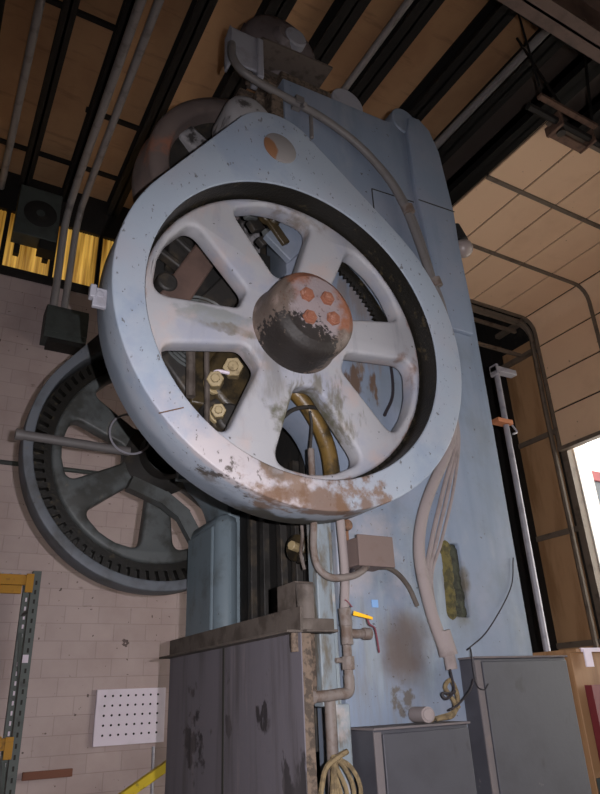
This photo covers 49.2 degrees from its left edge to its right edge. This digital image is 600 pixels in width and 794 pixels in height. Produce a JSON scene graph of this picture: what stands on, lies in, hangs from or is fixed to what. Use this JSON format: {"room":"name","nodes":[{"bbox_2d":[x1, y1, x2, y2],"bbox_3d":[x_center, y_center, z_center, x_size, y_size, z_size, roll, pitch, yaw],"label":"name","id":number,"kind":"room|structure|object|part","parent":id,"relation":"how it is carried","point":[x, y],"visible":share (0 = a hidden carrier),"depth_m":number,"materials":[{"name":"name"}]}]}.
{"room":"factory workshop","nodes":[
{"label":"factory workshop","id":0,"kind":"room"},
{"bbox_2d":[0,169,205,793],"bbox_3d":[-3.287,0.865,8.741,14.650,8.980,0.200,11,-28,-27],"label":"wall","id":1,"kind":"structure","parent":0,"point":[90,636],"depth_m":8.17,"materials":[{"name":"beige brick"}]},
{"bbox_2d":[0,210,6,245],"bbox_3d":[-4.691,-2.356,9.411,0.759,1.060,0.030,11,-28,-27],"label":"window","id":2,"kind":"structure","parent":1,"relation":"in","point":[2,213],"depth_m":9.70,"materials":[{"name":"yellow glass"}]},
{"bbox_2d":[0,209,11,264],"bbox_3d":[-4.337,-2.277,9.592,0.060,1.080,0.110,11,-28,-27],"label":"window frame","id":3,"kind":"structure","parent":1,"relation":"in","point":[8,215],"depth_m":9.58,"materials":[{"name":"paint"}]},
{"bbox_2d":[2,213,49,275],"bbox_3d":[-4.038,-2.226,9.757,0.640,1.060,0.030,11,-28,-27],"label":"window","id":4,"kind":"structure","parent":1,"relation":"in","point":[27,260],"depth_m":9.66,"materials":[{"name":"yellow glass"}]},
{"bbox_2d":[10,184,62,263],"bbox_3d":[-3.896,-2.588,9.701,0.600,1.100,0.390,11,-28,-27],"label":"fan housing","id":5,"kind":"object","parent":1,"relation":"attached to","point":[37,214],"visible":1,"depth_m":9.53,"materials":[{"name":"black metal"}]},
{"bbox_3d":[-3.696,-2.149,9.549,0.240,0.160,0.230,11,-28,-27],"label":"spout","id":6,"kind":"part","parent":5,"relation":"part of","materials":[{"name":"metal"}]},
{"bbox_2d":[0,264,89,294],"bbox_3d":[-3.361,-1.605,9.807,14.650,0.120,0.180,11,-28,-27],"label":"trim","id":7,"kind":"structure","parent":1,"relation":"attached to","point":[4,270],"depth_m":9.48,"materials":[{"name":"paint"}]},
{"bbox_2d":[21,768,72,780],"bbox_3d":[-2.800,4.186,7.268,0.530,0.080,0.046,11,-28,-27],"label":"wooden plank","id":8,"kind":"object","parent":1,"relation":"attached to","point":[58,773],"visible":1,"depth_m":7.25,"materials":[{"name":"brown wood"}]},
{"bbox_2d":[0,459,96,473],"bbox_3d":[-4.110,0.755,8.112,4.600,0.059,0.059,11,-28,-27],"label":"conduit","id":9,"kind":"object","parent":1,"relation":"attached to","point":[3,462],"visible":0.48,"depth_m":8.65,"materials":[{"name":"metal"}]},
{"bbox_2d":[48,224,59,276],"bbox_3d":[-3.737,-2.158,9.911,0.060,1.080,0.110,11,-28,-27],"label":"window frame","id":10,"kind":"structure","parent":1,"relation":"in","point":[51,264],"depth_m":9.77,"materials":[{"name":"paint"}]},
{"bbox_2d":[39,304,88,354],"bbox_3d":[-3.324,-0.938,9.248,0.570,0.560,0.336,11,-28,-27],"label":"electrical box","id":11,"kind":"object","parent":1,"relation":"attached to","point":[64,330],"visible":0.94,"depth_m":9.12,"materials":[{"name":"paint"}]},
{"bbox_2d":[50,0,146,305],"bbox_3d":[-1.205,-3.944,6.013,0.138,2.034,9.595,11,-28,-27],"label":"pipe","id":12,"kind":"object","parent":11,"relation":"attached to","point":[139,5],"visible":0.85,"depth_m":8.92,"materials":[{"name":"grey metal"}]},
{"bbox_2d":[61,0,163,307],"bbox_3d":[-1.065,-3.919,6.098,0.158,2.049,9.610,11,-28,-27],"label":"pipe","id":13,"kind":"object","parent":11,"relation":"attached to","point":[156,7],"visible":0.85,"depth_m":8.97,"materials":[{"name":"grey metal"}]},
{"bbox_2d":[52,226,98,285],"bbox_3d":[-3.447,-2.108,10.071,0.620,1.060,0.030,11,-28,-27],"label":"window","id":14,"kind":"structure","parent":1,"relation":"in","point":[87,245],"depth_m":10.12,"materials":[{"name":"yellow glass"}]},
{"bbox_2d":[94,236,102,286],"bbox_3d":[-3.154,-2.041,10.220,0.060,1.080,0.110,11,-28,-27],"label":"window frame","id":15,"kind":"structure","parent":1,"relation":"in","point":[100,241],"depth_m":10.21,"materials":[{"name":"paint"}]},
{"bbox_2d":[98,239,113,287],"bbox_3d":[-2.838,-1.986,10.394,0.679,1.060,0.030,11,-28,-27],"label":"window","id":16,"kind":"structure","parent":1,"relation":"in","point":[107,244],"depth_m":10.39,"materials":[{"name":"yellow glass"}]},
{"bbox_2d":[92,687,165,746],"bbox_3d":[-2.047,3.848,7.904,0.850,0.605,0.048,11,-28,-27],"label":"pegboard","id":17,"kind":"object","parent":1,"relation":"attached to","point":[136,715],"visible":1,"depth_m":7.88,"materials":[{"name":"white"}]},
{"bbox_2d":[0,0,538,208],"bbox_3d":[0.137,-6.065,4.890,14.650,0.120,14.900,11,-28,-27],"label":"ceiling","id":18,"kind":"structure","parent":0,"point":[88,45],"depth_m":8.47,"materials":[{"name":"brown wood"}]},
{"bbox_2d":[0,0,4,30],"bbox_3d":[-1.285,-6.195,3.990,0.180,0.280,14.590,11,-28,-27],"label":"ceiling beam","id":19,"kind":"structure","parent":18,"relation":"attached to","point":[2,2],"depth_m":7.45,"materials":[{"name":"metal"}]},
{"bbox_2d":[0,0,45,189],"bbox_3d":[-2.095,-4.987,6.016,0.097,0.097,9.680,11,-28,-27],"label":"pipe","id":20,"kind":"object","parent":18,"relation":"attached to","point":[39,4],"visible":1,"depth_m":8.20,"materials":[{"name":"grey metal"}]},
{"bbox_2d":[18,0,79,188],"bbox_3d":[-0.633,-6.065,4.336,0.160,0.280,14.590,11,-28,-27],"label":"ceiling beam","id":21,"kind":"structure","parent":18,"relation":"attached to","point":[67,16],"depth_m":8.36,"materials":[{"name":"metal"}]},
{"bbox_2d":[45,0,117,31],"bbox_3d":[-2.763,-4.521,7.554,1.400,0.050,0.060,11,-28,-27],"label":"ceiling beam","id":22,"kind":"structure","parent":21,"relation":"attached to","point":[57,3],"depth_m":7.69,"materials":[{"name":"metal"}]},
{"bbox_2d":[62,0,134,202],"bbox_3d":[-0.111,-5.961,4.613,0.130,0.280,14.590,11,-28,-27],"label":"ceiling beam","id":23,"kind":"structure","parent":18,"relation":"attached to","point":[127,5],"depth_m":8.53,"materials":[{"name":"metal"}]},
{"bbox_2d":[0,138,119,181],"bbox_3d":[-4.027,-3.599,9.440,2.860,0.050,0.060,11,-28,-27],"label":"ceiling beam","id":24,"kind":"structure","parent":23,"relation":"attached to","point":[2,141],"depth_m":9.66,"materials":[{"name":"metal"}]},
{"bbox_2d":[85,107,142,131],"bbox_3d":[-2.539,-3.830,9.082,0.840,0.050,0.060,11,-28,-27],"label":"ceiling beam","id":25,"kind":"structure","parent":23,"relation":"attached to","point":[124,123],"depth_m":9.12,"materials":[{"name":"metal"}]},
{"bbox_2d":[106,0,217,217],"bbox_3d":[0.533,-5.832,4.955,0.200,0.280,14.590,11,-28,-27],"label":"ceiling beam","id":26,"kind":"structure","parent":18,"relation":"attached to","point":[197,17],"depth_m":8.48,"materials":[{"name":"metal"}]},
{"bbox_2d":[212,0,296,98],"bbox_3d":[1.194,-5.701,5.306,0.260,0.280,14.590,11,-28,-27],"label":"ceiling beam","id":27,"kind":"structure","parent":18,"relation":"attached to","point":[230,83],"depth_m":8.30,"materials":[{"name":"metal"}]},
{"bbox_2d":[308,0,370,64],"bbox_3d":[1.847,-5.571,5.652,0.260,0.280,14.590,11,-28,-27],"label":"ceiling beam","id":28,"kind":"structure","parent":18,"relation":"attached to","point":[342,16],"depth_m":7.85,"materials":[{"name":"metal"}]},
{"bbox_2d":[341,0,413,90],"bbox_3d":[1.063,-4.357,7.692,0.087,0.087,9.680,11,-28,-27],"label":"pipe","id":29,"kind":"object","parent":18,"relation":"attached to","point":[404,6],"visible":0.48,"depth_m":7.86,"materials":[{"name":"grey metal"}]},
{"bbox_2d":[348,0,444,106],"bbox_3d":[2.499,-5.441,5.998,0.260,0.280,14.590,11,-28,-27],"label":"ceiling beam","id":30,"kind":"structure","parent":18,"relation":"attached to","point":[419,13],"depth_m":8.08,"materials":[{"name":"metal"}]},
{"bbox_2d":[399,0,516,121],"bbox_3d":[3.265,-5.288,6.404,0.240,0.280,14.590,11,-28,-27],"label":"ceiling beam","id":31,"kind":"structure","parent":18,"relation":"attached to","point":[493,17],"depth_m":8.32,"materials":[{"name":"metal"}]},
{"bbox_2d":[516,13,597,153],"bbox_3d":[2.876,-3.655,7.541,1.228,1.752,0.427,11,-28,-27],"label":"bracket","id":32,"kind":"object","parent":31,"relation":"hanging from","point":[556,132],"visible":0.92,"depth_m":7.24,"materials":[{"name":"metal"}]},
{"bbox_3d":[2.496,-3.912,7.218,0.022,1.522,0.187,-18,-29,31],"label":"hanger rod","id":33,"kind":"part","parent":32,"relation":"part of","materials":[{"name":"paint"}]},
{"bbox_3d":[2.745,-3.766,7.559,0.022,1.525,0.355,7,-26,-20],"label":"hanger rod","id":34,"kind":"part","parent":32,"relation":"part of","materials":[{"name":"paint"}]},
{"bbox_3d":[2.923,-3.107,7.139,0.900,0.040,0.060,11,-28,-27],"label":"rail","id":35,"kind":"part","parent":32,"relation":"part of","materials":[{"name":"brown metal"}]},
{"bbox_3d":[3.366,-3.738,7.680,0.281,1.524,0.022,4,-25,-13],"label":"hanger rod","id":36,"kind":"part","parent":32,"relation":"part of","materials":[{"name":"paint"}]},
{"bbox_2d":[434,28,549,149],"bbox_3d":[2.525,-4.048,8.459,0.106,0.106,9.680,11,-28,-27],"label":"pipe","id":37,"kind":"object","parent":18,"relation":"attached to","point":[542,34],"visible":0.48,"depth_m":8.48,"materials":[{"name":"grey metal"}]},
{"bbox_2d":[433,29,564,164],"bbox_3d":[3.978,-5.146,6.783,0.240,0.280,14.590,11,-28,-27],"label":"ceiling beam","id":38,"kind":"structure","parent":18,"relation":"attached to","point":[551,44],"depth_m":8.79,"materials":[{"name":"metal"}]},
{"bbox_2d":[442,44,599,204],"bbox_3d":[5.307,-4.998,7.538,2.740,0.025,14.580,11,-28,-27],"label":"ceiling beam","id":39,"kind":"structure","parent":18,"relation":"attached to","point":[565,55],"depth_m":9.27,"materials":[{"name":"black metal"}]},
{"bbox_2d":[569,95,599,131],"bbox_3d":[5.283,-4.886,7.475,0.240,0.280,14.590,11,-28,-27],"label":"ceiling beam","id":40,"kind":"structure","parent":18,"relation":"attached to","point":[595,108],"depth_m":9.28,"materials":[{"name":"metal"}]},
{"bbox_2d":[494,310,599,638],"bbox_3d":[6.614,-0.688,6.337,0.180,9.000,14.900,11,-28,-27],"label":"wall","id":41,"kind":"structure","parent":0,"point":[511,341],"depth_m":11.35,"materials":[{"name":"metal"}]},
{"bbox_2d":[495,319,526,339],"bbox_3d":[3.414,-0.958,12.123,0.100,0.070,2.300,11,-28,-27],"label":"trim","id":42,"kind":"structure","parent":41,"relation":"attached to","point":[502,333],"depth_m":11.69,"materials":[{"name":"metal"}]},
{"bbox_2d":[501,346,536,368],"bbox_3d":[3.439,-0.386,11.860,0.100,0.070,2.300,11,-28,-27],"label":"trim","id":43,"kind":"structure","parent":41,"relation":"attached to","point":[528,353],"depth_m":11.28,"materials":[{"name":"grey metal"}]},
{"bbox_2d":[452,103,599,647],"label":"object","id":44,"kind":"structure","parent":41,"relation":"in","point":[531,223],"depth_m":9.46,"materials":[{"name":"paint"}]},
{"bbox_2d":[474,317,516,333],"bbox_3d":[2.905,-1.247,10.699,1.700,0.050,0.050,11,-28,-27],"label":"door frame","id":45,"kind":"structure","parent":44,"relation":"attached to","point":[477,320],"depth_m":10.85,"materials":[{"name":"brown metal"}]},
{"bbox_2d":[478,341,520,356],"bbox_3d":[2.923,-0.839,10.511,1.700,0.050,0.050,11,-28,-27],"label":"door frame","id":46,"kind":"structure","parent":44,"relation":"attached to","point":[481,344],"depth_m":10.66,"materials":[{"name":"grey metal"}]},
{"bbox_3d":[2.197,-2.388,8.505,0.560,0.050,3.100,11,-28,-27],"label":"panel","id":47,"kind":"part","parent":44,"relation":"part of","materials":[{"name":"beige wood"}]},
{"bbox_3d":[2.709,-2.286,8.776,0.560,0.050,3.100,11,-28,-27],"label":"panel","id":48,"kind":"part","parent":44,"relation":"part of","materials":[{"name":"beige wood"}]},
{"bbox_3d":[3.220,-2.184,9.047,0.560,0.050,3.100,11,-28,-27],"label":"panel","id":49,"kind":"part","parent":44,"relation":"part of","materials":[{"name":"beige wood"}]},
{"bbox_3d":[3.731,-2.083,9.319,0.560,0.050,3.100,11,-28,-27],"label":"panel","id":50,"kind":"part","parent":44,"relation":"part of","materials":[{"name":"beige wood"}]},
{"bbox_3d":[4.247,-1.976,9.591,0.571,0.058,3.100,11,-28,-27],"label":"panel","id":51,"kind":"part","parent":44,"relation":"part of","materials":[{"name":"beige wood"}]},
{"bbox_3d":[4.615,-1.671,9.673,0.220,0.534,3.100,11,-28,-27],"label":"panel","id":52,"kind":"part","parent":44,"relation":"part of","materials":[{"name":"beige wood"}]},
{"bbox_3d":[4.712,-1.135,9.473,0.050,0.560,3.100,11,-28,-27],"label":"panel","id":53,"kind":"part","parent":44,"relation":"part of","materials":[{"name":"beige wood"}]},
{"bbox_3d":[4.735,-0.601,9.228,0.050,0.560,3.100,11,-28,-27],"label":"panel","id":54,"kind":"part","parent":44,"relation":"part of","materials":[{"name":"beige wood"}]},
{"bbox_3d":[4.759,-0.068,8.983,0.050,0.560,3.100,11,-28,-27],"label":"panel","id":55,"kind":"part","parent":44,"relation":"part of","materials":[{"name":"beige wood"}]},
{"bbox_3d":[4.750,0.222,8.836,0.120,0.060,3.100,11,-28,-27],"label":"rail","id":56,"kind":"part","parent":44,"relation":"part of","materials":[{"name":"beige wood"}]},
{"bbox_2d":[502,341,553,443],"bbox_3d":[3.843,-0.093,11.109,0.030,1.680,0.710,11,-28,-27],"label":"wall panel","id":57,"kind":"object","parent":41,"relation":"attached to","point":[527,408],"visible":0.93,"depth_m":11.07,"materials":[{"name":"brown wood"}]},
{"bbox_2d":[518,429,554,448],"bbox_3d":[3.890,0.684,10.696,0.060,0.080,0.850,11,-28,-27],"label":"trim","id":58,"kind":"structure","parent":41,"relation":"attached to","point":[544,435],"depth_m":10.73,"materials":[{"name":"grey metal"}]},
{"bbox_2d":[520,435,574,535],"bbox_3d":[3.910,1.414,10.417,0.030,1.480,0.710,11,-28,-27],"label":"wall panel","id":59,"kind":"object","parent":41,"relation":"attached to","point":[547,507],"visible":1,"depth_m":10.42,"materials":[{"name":"brown wood"}]},
{"bbox_2d":[536,526,577,541],"bbox_3d":[3.953,2.101,10.046,0.060,0.080,0.850,11,-28,-27],"label":"trim","id":60,"kind":"structure","parent":41,"relation":"attached to","point":[564,531],"depth_m":10.06,"materials":[{"name":"grey metal"}]},
{"bbox_2d":[538,532,598,642],"bbox_3d":[3.973,2.840,9.763,0.030,1.500,0.710,11,-28,-27],"label":"wall panel","id":61,"kind":"object","parent":41,"relation":"attached to","point":[570,621],"visible":1,"depth_m":9.76,"materials":[{"name":"brown wood"}]},
{"bbox_2d":[556,639,599,648],"bbox_3d":[4.016,3.536,9.387,0.060,0.080,0.850,11,-28,-27],"label":"trim","id":62,"kind":"structure","parent":41,"relation":"attached to","point":[582,643],"depth_m":9.42,"materials":[{"name":"brown wood"}]},
{"bbox_2d":[558,645,599,649],"bbox_3d":[4.044,4.456,9.021,0.030,1.900,0.710,11,-28,-27],"label":"wall panel","id":63,"kind":"object","parent":41,"relation":"attached to","point":[599,645],"visible":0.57,"depth_m":9.40,"materials":[{"name":"brown wood"}]},
{"bbox_2d":[561,449,599,627],"bbox_3d":[4.153,1.905,9.590,0.140,7.200,0.110,11,-28,-27],"label":"door frame","id":64,"kind":"structure","parent":41,"relation":"attached to","point":[588,548],"depth_m":9.55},
{"bbox_2d":[573,444,599,567],"bbox_3d":[4.354,1.940,9.686,0.310,7.200,0.130,11,-28,-27],"label":"door reveal","id":65,"kind":"structure","parent":41,"relation":"in","point":[581,457],"depth_m":9.85,"materials":[{"name":"white paint"}]},
{"bbox_2d":[494,0,599,63],"bbox_3d":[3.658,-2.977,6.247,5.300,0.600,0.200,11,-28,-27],"label":"ceiling beam","id":66,"kind":"structure","parent":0,"point":[576,23],"depth_m":5.34,"materials":[{"name":"black metal"}]},
{"bbox_3d":[3.628,2.929,2.894,22.000,0.200,15.200,11,-28,-27],"label":"floor","id":67,"kind":"structure","parent":0,"visible":0},
{"bbox_2d":[0,571,41,793],"bbox_3d":[-4.201,3.140,6.316,2.810,2.900,0.725,11,-28,-27],"label":"rack","id":68,"kind":"object","parent":67,"relation":"on","point":[10,744],"visible":1,"depth_m":7.06,"materials":[{"name":"grey metal"}]},
{"bbox_3d":[-2.897,3.491,6.511,0.080,0.200,0.015,11,-28,-27],"label":"beam plate","id":69,"kind":"part","parent":68,"relation":"part of","materials":[{"name":"yellow metal"}]},
{"bbox_3d":[-3.178,3.500,7.199,0.090,2.900,0.074,11,-28,-27],"label":"post","id":70,"kind":"part","parent":68,"relation":"part of","materials":[{"name":"metal"}]},
{"bbox_3d":[-2.961,2.038,7.178,0.080,0.200,0.015,11,-28,-27],"label":"beam plate","id":71,"kind":"part","parent":68,"relation":"part of","materials":[{"name":"yellow metal"}]},
{"bbox_2d":[118,746,165,793],"bbox_3d":[-1.693,4.511,7.400,1.191,1.111,0.183,11,-28,-27],"label":"rail","id":72,"kind":"object","parent":67,"relation":"on","point":[155,773],"visible":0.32,"depth_m":7.40,"materials":[{"name":"metal"}]},
{"bbox_2d":[159,581,337,793],"bbox_3d":[-0.367,2.179,3.568,0.270,2.045,1.910,11,-28,-27],"label":"guard","id":73,"kind":"object","parent":67,"relation":"on","point":[241,702],"visible":1,"depth_m":3.46,"materials":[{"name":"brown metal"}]},
{"bbox_3d":[-0.644,2.437,3.869,0.006,1.750,0.930,11,-28,-27],"label":"panel","id":74,"kind":"part","parent":73,"relation":"part of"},
{"bbox_3d":[-0.400,1.434,3.910,0.270,0.123,1.910,11,-28,-27],"label":"rail","id":75,"kind":"part","parent":73,"relation":"part of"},
{"bbox_3d":[-0.184,2.081,3.137,0.006,1.750,0.910,11,-28,-27],"label":"panel","id":76,"kind":"part","parent":73,"relation":"part of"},
{"bbox_3d":[0.047,1.953,2.821,0.057,1.800,0.060,11,-28,-27],"label":"post","id":77,"kind":"part","parent":73,"relation":"part of","materials":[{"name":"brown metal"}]},
{"bbox_2d":[14,14,532,793],"bbox_3d":[-0.394,0.040,5.397,3.270,7.458,3.170,11,-28,-27],"label":"press","id":78,"kind":"object","parent":67,"relation":"on","point":[285,319],"visible":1,"depth_m":4.51,"materials":[{"name":"paint"}]},
{"bbox_3d":[-1.988,0.404,5.784,0.981,0.111,0.099,11,-28,-27],"label":"brake rod","id":79,"kind":"part","parent":78,"relation":"part of","materials":[{"name":"grey metal"}]},
{"bbox_2d":[109,413,149,454],"bbox_3d":[-1.539,0.336,5.958,0.399,0.399,0.019,11,-28,-27],"label":"wire loop","id":80,"kind":"object","parent":78,"relation":"hanging from","point":[126,414],"visible":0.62,"depth_m":5.89,"materials":[{"name":"metal"}]},
{"bbox_3d":[-0.722,-0.904,4.559,0.515,0.808,0.120,11,-28,-27],"label":"connecting rod","id":81,"kind":"part","parent":78,"relation":"part of","materials":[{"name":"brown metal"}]},
{"bbox_3d":[-0.766,2.294,5.069,0.058,2.520,0.480,11,-28,-27],"label":"throat panel","id":82,"kind":"part","parent":78,"relation":"part of","materials":[{"name":"paint"}]},
{"bbox_3d":[-0.621,-0.815,4.726,1.040,0.770,0.030,11,-28,-27],"label":"backing plate","id":83,"kind":"part","parent":78,"relation":"part of","materials":[{"name":"metal"}]},
{"bbox_3d":[-0.204,0.880,6.218,1.890,6.600,0.510,11,-28,-27],"label":"plate","id":84,"kind":"part","parent":78,"relation":"part of","materials":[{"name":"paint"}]},
{"bbox_3d":[-0.227,-3.258,6.244,0.760,0.760,0.520,11,-28,-27],"label":"drive motor","id":85,"kind":"part","parent":78,"relation":"part of","materials":[{"name":"metal"}]},
{"bbox_2d":[318,749,362,793],"bbox_3d":[0.196,2.016,3.247,0.264,0.477,0.093,11,-28,-27],"label":"bundle","id":86,"kind":"object","parent":78,"relation":"hanging from","point":[335,759],"visible":1,"depth_m":3.29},
{"bbox_2d":[345,599,379,652],"bbox_3d":[0.374,1.308,3.752,0.257,0.286,0.060,18,-31,-37],"label":"handle","id":87,"kind":"object","parent":78,"relation":"attached to","point":[355,613],"visible":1,"depth_m":3.76,"materials":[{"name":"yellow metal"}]},
{"bbox_3d":[0.456,0.926,3.939,0.260,0.185,0.017,11,-28,-27],"label":"lid","id":88,"kind":"part","parent":78,"relation":"part of","materials":[{"name":"grey metal"}]},
{"bbox_3d":[0.519,0.201,4.806,2.170,6.600,0.330,11,-28,-27],"label":"plate","id":89,"kind":"part","parent":78,"relation":"part of","materials":[{"name":"paint"}]},
{"bbox_2d":[441,669,473,710],"bbox_3d":[0.931,1.736,3.891,0.237,0.226,0.074,11,-28,-27],"label":"loose wire","id":90,"kind":"object","parent":78,"relation":"hanging from","point":[453,691],"visible":1,"depth_m":3.86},
{"bbox_2d":[455,223,472,257],"bbox_3d":[1.500,-1.452,6.079,0.180,0.354,0.180,11,-28,-27],"label":"floodlight","id":91,"kind":"object","parent":78,"relation":"attached to","point":[465,246],"visible":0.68,"depth_m":5.99,"materials":[{"name":"metal"}]},
{"bbox_2d":[455,223,467,239],"bbox_3d":[1.482,-1.520,6.114,0.152,0.201,0.138,11,-28,-27],"label":"socket","id":92,"kind":"object","parent":91,"relation":"attached to","point":[461,235],"depth_m":6.05,"materials":[{"name":"metal"}]},
{"bbox_3d":[1.504,-1.368,6.041,0.180,0.171,0.180,11,-28,-27],"label":"bulb","id":93,"kind":"part","parent":91,"relation":"part of","materials":[{"name":"glass"}]},
{"bbox_2d":[466,558,513,689],"bbox_3d":[1.266,1.480,4.376,0.140,0.866,0.723,-24,-32,39],"label":"wire","id":94,"kind":"object","parent":78,"relation":"hanging from","point":[479,639],"visible":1,"depth_m":4.34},
{"bbox_2d":[351,721,476,793],"bbox_3d":[0.639,2.438,3.406,0.674,1.320,0.265,11,-28,-27],"label":"cabinet","id":95,"kind":"object","parent":67,"relation":"on","point":[435,757],"visible":0.88,"depth_m":3.49,"materials":[{"name":"grey metal"}]},
{"bbox_2d":[408,707,434,722],"bbox_3d":[0.694,1.808,3.730,0.083,0.083,0.187,5,-26,-16],"label":"cardboard tube","id":96,"kind":"object","parent":95,"relation":"on","point":[416,714],"visible":1,"depth_m":3.67,"materials":[{"name":"white cardboard"}]},
{"bbox_3d":[0.716,2.390,3.322,0.596,1.250,0.017,11,-28,-27],"label":"door","id":97,"kind":"part","parent":95,"relation":"part of","materials":[{"name":"grey metal"}]},
{"bbox_2d":[432,678,460,721],"bbox_3d":[0.861,1.785,3.868,0.237,0.233,0.098,11,-28,-27],"label":"hose","id":98,"kind":"object","parent":95,"relation":"on","point":[450,715],"visible":0.8,"depth_m":3.87,"materials":[{"name":"yellow rubber"}]},
{"bbox_2d":[471,303,557,652],"bbox_3d":[3.509,1.641,10.751,0.300,8.700,0.380,11,-28,-27],"label":"column","id":99,"kind":"structure","parent":67,"relation":"on","point":[486,334],"depth_m":10.73,"materials":[{"name":"metal"}]},
{"bbox_2d":[489,363,550,651],"bbox_3d":[2.567,1.950,7.039,0.480,5.120,0.132,11,-28,-27],"label":"steel post","id":100,"kind":"object","parent":67,"relation":"on","point":[496,371],"visible":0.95,"depth_m":7.40,"materials":[{"name":"grey metal"}]},
{"bbox_2d":[458,655,591,793],"bbox_3d":[1.444,2.467,3.967,0.846,1.670,0.155,11,-28,-27],"label":"tall cabinet","id":101,"kind":"object","parent":67,"relation":"on","point":[525,737],"visible":0.99,"depth_m":4.06,"materials":[{"name":"grey metal"}]},
{"bbox_2d":[533,648,599,793],"bbox_3d":[2.455,2.840,4.986,1.340,1.700,0.680,11,-28,-27],"label":"tall cabinet","id":102,"kind":"object","parent":67,"relation":"on","point":[583,664],"visible":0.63,"depth_m":4.72,"materials":[{"name":"brown wood"}]},
{"bbox_2d":[596,778,599,793],"bbox_3d":[2.479,3.035,4.369,1.000,0.930,0.160,11,-28,-27],"label":"crate","id":103,"kind":"object","parent":67,"relation":"on","point":[597,779],"visible":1,"depth_m":4.37,"materials":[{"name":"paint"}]},
{"bbox_2d":[584,685,599,759],"bbox_3d":[2.457,2.368,4.737,0.930,0.550,0.070,11,-28,-27],"label":"panel","id":104,"kind":"object","parent":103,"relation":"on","point":[592,691],"visible":1,"depth_m":4.58,"materials":[{"name":"paint"}]},
{"label":"outside","id":105,"kind":"structure","parent":0,"visible":0},
{"bbox_3d":[24.424,6.306,12.258,24.000,0.200,60.000,11,-28,-27],"label":"ground","id":106,"kind":"structure","parent":105,"visible":0},
{"bbox_2d":[587,449,599,503],"bbox_3d":[11.800,8.149,26.693,12.000,9.500,7.580,11,-28,-27],"label":"neighbouring building","id":107,"kind":"structure","parent":106,"relation":"on","point":[594,456],"depth_m":24.24,"materials":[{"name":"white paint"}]}
]}

